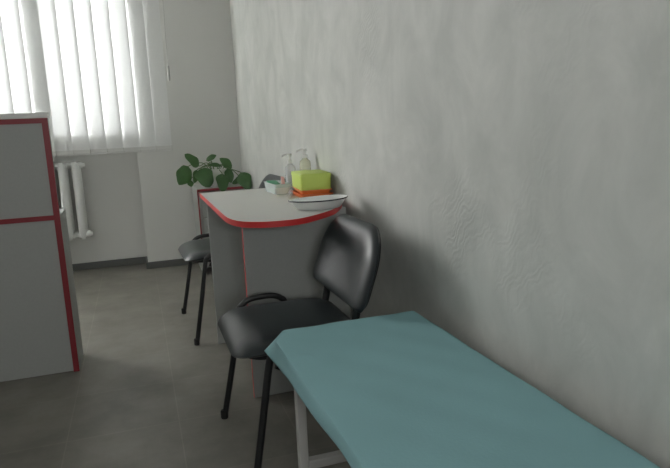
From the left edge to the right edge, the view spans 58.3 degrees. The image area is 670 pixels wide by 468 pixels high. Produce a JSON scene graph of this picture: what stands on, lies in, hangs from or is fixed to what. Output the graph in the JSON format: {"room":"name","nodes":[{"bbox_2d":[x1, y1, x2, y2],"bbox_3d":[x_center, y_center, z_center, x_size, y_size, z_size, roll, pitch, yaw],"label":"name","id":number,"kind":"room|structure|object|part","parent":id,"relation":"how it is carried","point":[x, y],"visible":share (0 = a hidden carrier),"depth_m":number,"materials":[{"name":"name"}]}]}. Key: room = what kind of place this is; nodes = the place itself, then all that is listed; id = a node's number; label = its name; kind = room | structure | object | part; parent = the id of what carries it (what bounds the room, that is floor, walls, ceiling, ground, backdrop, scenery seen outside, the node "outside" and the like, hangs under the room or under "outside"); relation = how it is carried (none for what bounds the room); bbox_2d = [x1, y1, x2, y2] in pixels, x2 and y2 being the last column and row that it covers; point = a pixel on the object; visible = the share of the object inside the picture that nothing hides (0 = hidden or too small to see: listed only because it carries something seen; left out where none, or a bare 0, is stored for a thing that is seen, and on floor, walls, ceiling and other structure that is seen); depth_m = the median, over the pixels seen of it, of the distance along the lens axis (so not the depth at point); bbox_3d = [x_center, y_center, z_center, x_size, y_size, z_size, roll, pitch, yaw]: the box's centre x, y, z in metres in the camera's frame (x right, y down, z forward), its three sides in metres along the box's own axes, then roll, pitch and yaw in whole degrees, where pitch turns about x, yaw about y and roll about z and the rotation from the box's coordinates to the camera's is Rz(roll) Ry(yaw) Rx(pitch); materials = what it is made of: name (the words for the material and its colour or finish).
{"room":"examination room","nodes":[
{"label":"examination room","id":0,"kind":"room"},
{"bbox_2d":[53,0,241,263],"bbox_3d":[-2.888,-0.978,4.489,4.228,2.750,0.470,-6,11,-18],"label":"wall","id":1,"kind":"structure","parent":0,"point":[136,205],"depth_m":4.87,"materials":[{"name":"grey paint"}]},
{"bbox_2d":[54,162,92,240],"bbox_3d":[-2.458,-0.090,4.696,1.029,0.892,0.196,-6,11,-18],"label":"radiator","id":2,"kind":"object","parent":1,"relation":"attached to","point":[75,167],"visible":0.37,"depth_m":4.71,"materials":[{"name":"white metal"}]},
{"bbox_2d":[0,0,171,156],"bbox_3d":[-2.191,-1.440,4.325,1.940,1.765,0.070,-6,11,-18],"label":"vertical blind","id":3,"kind":"object","parent":1,"relation":"attached to","point":[97,67],"visible":0.84,"depth_m":4.49,"materials":[{"name":"white fabric"}]},
{"bbox_3d":[-2.136,-0.584,4.478,1.770,0.004,0.004,-6,11,-18],"label":"stabiliser chain","id":4,"kind":"part","parent":3,"relation":"part of","materials":[{"name":"grey plastic"}]},
{"bbox_3d":[-1.304,-1.820,4.532,0.018,1.070,0.003,-6,11,-18],"label":"control cord","id":5,"kind":"part","parent":3,"relation":"part of","materials":[{"name":"grey plastic"}]},
{"bbox_2d":[72,256,146,270],"bbox_3d":[-2.991,0.361,4.689,2.931,0.055,0.016,-6,11,-18],"label":"baseboard","id":6,"kind":"structure","parent":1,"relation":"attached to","point":[137,260],"depth_m":5.03,"materials":[{"name":"grey"}]},
{"bbox_2d":[146,257,197,268],"bbox_3d":[-1.187,0.201,5.126,0.816,0.055,0.250,-6,11,-18],"label":"baseboard","id":7,"kind":"object","parent":1,"relation":"attached to","point":[175,262],"visible":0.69,"depth_m":4.93,"materials":[{"name":"grey"}]},
{"bbox_2d":[0,263,350,467],"bbox_3d":[-1.689,0.984,1.362,4.428,0.080,7.900,-6,11,-18],"label":"floor","id":8,"kind":"structure","parent":0,"point":[142,394],"depth_m":2.51,"materials":[{"name":"tile"}]},
{"bbox_2d":[0,112,82,381],"bbox_3d":[-1.948,0.109,2.634,1.427,1.203,0.240,-6,11,-18],"label":"cabinet","id":9,"kind":"object","parent":8,"relation":"on","point":[40,332],"depth_m":2.71,"materials":[{"name":"grey laminate"}]},
{"bbox_3d":[-1.931,-0.220,2.471,1.374,0.408,0.016,-6,11,-18],"label":"panel","id":10,"kind":"part","parent":9,"relation":"part of","materials":[{"name":"grey laminate"}]},
{"bbox_3d":[-1.906,0.357,2.577,1.374,0.723,0.016,-6,11,-18],"label":"panel","id":11,"kind":"part","parent":9,"relation":"part of","materials":[{"name":"grey laminate"}]},
{"bbox_3d":[-1.285,0.063,2.850,0.025,1.157,0.238,-6,11,-18],"label":"panel","id":12,"kind":"part","parent":9,"relation":"part of","materials":[{"name":"grey laminate"}]},
{"bbox_2d":[192,182,245,274],"bbox_3d":[-0.894,-0.059,4.791,0.393,0.660,0.461,-6,11,-18],"label":"base cabinet","id":13,"kind":"object","parent":8,"relation":"on","point":[200,207],"visible":0.15,"depth_m":4.56,"materials":[{"name":"grey laminate"}]},
{"bbox_3d":[-0.835,-0.045,4.611,0.350,0.188,0.018,-6,11,-18],"label":"drawer","id":14,"kind":"part","parent":13,"relation":"part of","materials":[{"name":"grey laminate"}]},
{"bbox_2d":[176,153,251,190],"bbox_3d":[-0.946,-0.482,4.627,0.549,0.296,0.338,-6,11,-18],"label":"potted plant","id":15,"kind":"object","parent":13,"relation":"on","point":[207,177],"visible":0.98,"depth_m":4.58,"materials":[{"name":"green plant"}]},
{"bbox_3d":[-0.930,-0.448,4.719,0.186,0.134,0.186,-6,11,-18],"label":"pot","id":16,"kind":"part","parent":15,"relation":"part of","materials":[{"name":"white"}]},
{"bbox_3d":[-0.844,-0.235,4.576,0.350,0.188,0.018,-6,11,-18],"label":"drawer","id":17,"kind":"part","parent":13,"relation":"part of","materials":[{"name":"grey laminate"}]},
{"bbox_2d":[178,174,285,345],"bbox_3d":[-0.579,0.097,3.413,0.581,0.825,0.616,-6,11,-20],"label":"chair","id":18,"kind":"object","parent":8,"relation":"on","point":[197,250],"visible":0.25,"depth_m":3.22,"materials":[{"name":"grey leather"}]},
{"bbox_3d":[-0.652,0.074,3.381,0.425,0.059,0.455,-6,11,-20],"label":"seat","id":19,"kind":"part","parent":18,"relation":"part of","materials":[{"name":"grey leather"}]},
{"bbox_3d":[-0.736,0.225,3.678,0.427,0.476,0.048,-6,11,-20],"label":"frame","id":20,"kind":"part","parent":18,"relation":"part of","materials":[{"name":"black paint"}]},
{"bbox_3d":[-0.542,0.311,3.160,0.427,0.476,0.048,-6,11,-20],"label":"frame","id":21,"kind":"part","parent":18,"relation":"part of","materials":[{"name":"black paint"}]},
{"bbox_3d":[-0.371,-0.205,3.417,0.118,0.251,0.528,-6,11,-20],"label":"backrest","id":22,"kind":"part","parent":18,"relation":"part of","materials":[{"name":"grey"}]},
{"bbox_2d":[199,187,350,397],"bbox_3d":[-0.246,0.237,2.694,0.533,0.780,1.138,-6,11,-18],"label":"desk","id":23,"kind":"object","parent":8,"relation":"on","point":[260,242],"visible":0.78,"depth_m":2.46,"materials":[{"name":"grey laminate"}]},
{"bbox_3d":[-0.393,0.173,3.135,0.488,0.760,0.018,-6,11,-18],"label":"support panel","id":24,"kind":"part","parent":23,"relation":"part of","materials":[{"name":"grey laminate"}]},
{"bbox_2d":[263,180,291,194],"bbox_3d":[-0.280,-0.227,2.930,0.086,0.050,0.224,-6,11,-21],"label":"tray","id":25,"kind":"object","parent":23,"relation":"on","point":[277,189],"visible":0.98,"depth_m":2.84,"materials":[{"name":"white plastic"}]},
{"bbox_2d":[266,180,279,183],"bbox_3d":[-0.297,-0.247,2.955,0.055,0.033,0.098,-8,12,-27],"label":"packet","id":26,"kind":"object","parent":25,"relation":"in","point":[268,181],"visible":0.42,"depth_m":2.96,"materials":[{"name":"green"}]},
{"bbox_2d":[281,153,291,188],"bbox_3d":[-0.225,-0.303,2.956,0.065,0.186,0.055,-6,11,-18],"label":"pump bottle","id":27,"kind":"object","parent":23,"relation":"on","point":[289,161],"visible":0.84,"depth_m":2.94,"materials":[{"name":"white plastic"}]},
{"bbox_3d":[-0.146,0.282,2.486,0.433,0.760,0.018,-6,11,-18],"label":"support panel","id":28,"kind":"part","parent":23,"relation":"part of","materials":[{"name":"grey laminate"}]},
{"bbox_2d":[296,149,306,169],"bbox_3d":[-0.148,-0.310,2.916,0.066,0.207,0.057,-6,11,-18],"label":"pump bottle","id":29,"kind":"object","parent":23,"relation":"on","point":[304,155],"visible":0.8,"depth_m":2.90,"materials":[{"name":"white plastic"}]},
{"bbox_2d":[290,190,332,197],"bbox_3d":[-0.110,-0.186,2.752,0.154,0.018,0.250,-6,11,-18],"label":"plastic tray","id":30,"kind":"object","parent":23,"relation":"on","point":[294,192],"visible":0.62,"depth_m":2.65,"materials":[{"name":"orange plastic"}]},
{"bbox_2d":[292,186,331,194],"bbox_3d":[-0.108,-0.204,2.750,0.144,0.018,0.247,-5,11,-13],"label":"plastic tray","id":31,"kind":"object","parent":30,"relation":"on","point":[319,191],"visible":0.59,"depth_m":2.64,"materials":[{"name":"orange plastic"}]},
{"bbox_2d":[291,169,330,190],"bbox_3d":[-0.111,-0.249,2.741,0.142,0.072,0.232,-5,11,-14],"label":"storage box","id":32,"kind":"object","parent":31,"relation":"on","point":[317,179],"visible":1,"depth_m":2.64,"materials":[{"name":"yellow plastic"}]},
{"bbox_3d":[-0.112,-0.275,2.737,0.142,0.018,0.232,-5,11,-14],"label":"lid","id":33,"kind":"part","parent":32,"relation":"part of","materials":[{"name":"green plastic"}]},
{"bbox_2d":[288,194,347,210],"bbox_3d":[-0.061,-0.120,2.326,0.245,0.039,0.166,-6,11,-18],"label":"dish","id":34,"kind":"object","parent":23,"relation":"on","point":[322,202],"visible":1,"depth_m":2.28,"materials":[{"name":"white ceramic"}]},
{"bbox_2d":[218,214,380,467],"bbox_3d":[-0.129,0.351,2.046,0.496,0.780,0.616,-6,11,-18],"label":"chair","id":35,"kind":"object","parent":8,"relation":"on","point":[348,256],"visible":0.77,"depth_m":1.97,"materials":[{"name":"grey leather"}]},
{"bbox_3d":[-0.239,0.452,2.325,0.427,0.476,0.048,-6,11,-18],"label":"frame","id":36,"kind":"part","parent":35,"relation":"part of","materials":[{"name":"black paint"}]},
{"bbox_3d":[-0.063,0.540,1.802,0.427,0.476,0.048,-6,11,-18],"label":"frame","id":37,"kind":"part","parent":35,"relation":"part of","materials":[{"name":"black paint"}]},
{"bbox_3d":[-0.163,0.301,2.026,0.425,0.059,0.455,-6,11,-18],"label":"seat","id":38,"kind":"part","parent":35,"relation":"part of","materials":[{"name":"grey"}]},
{"bbox_3d":[0.042,0.077,2.034,0.118,0.251,0.528,-6,11,-18],"label":"backrest","id":39,"kind":"part","parent":35,"relation":"part of","materials":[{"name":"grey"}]},
{"bbox_2d":[294,389,346,467],"bbox_3d":[0.318,0.658,0.984,0.426,0.524,1.754,-6,11,-18],"label":"couch","id":40,"kind":"object","parent":8,"relation":"on","point":[330,458],"visible":0.13,"depth_m":1.57,"materials":[{"name":"grey paint"}]},
{"bbox_3d":[-0.084,0.591,1.585,0.025,0.448,0.025,-6,11,-18],"label":"leg","id":41,"kind":"part","parent":40,"relation":"part of","materials":[{"name":"grey paint"}]},
{"bbox_2d":[265,311,659,467],"bbox_3d":[0.301,0.427,0.942,0.474,0.075,1.793,-6,11,-18],"label":"sheet","id":42,"kind":"object","parent":40,"relation":"on","point":[398,390],"visible":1,"depth_m":1.22,"materials":[{"name":"teal fabric"}]},
{"bbox_2d":[229,0,669,467],"bbox_3d":[0.301,-0.617,1.760,0.100,2.750,7.900,-6,11,-18],"label":"wall","id":43,"kind":"structure","parent":0,"point":[509,160],"depth_m":1.43,"materials":[{"name":"grey paint"}]}
]}

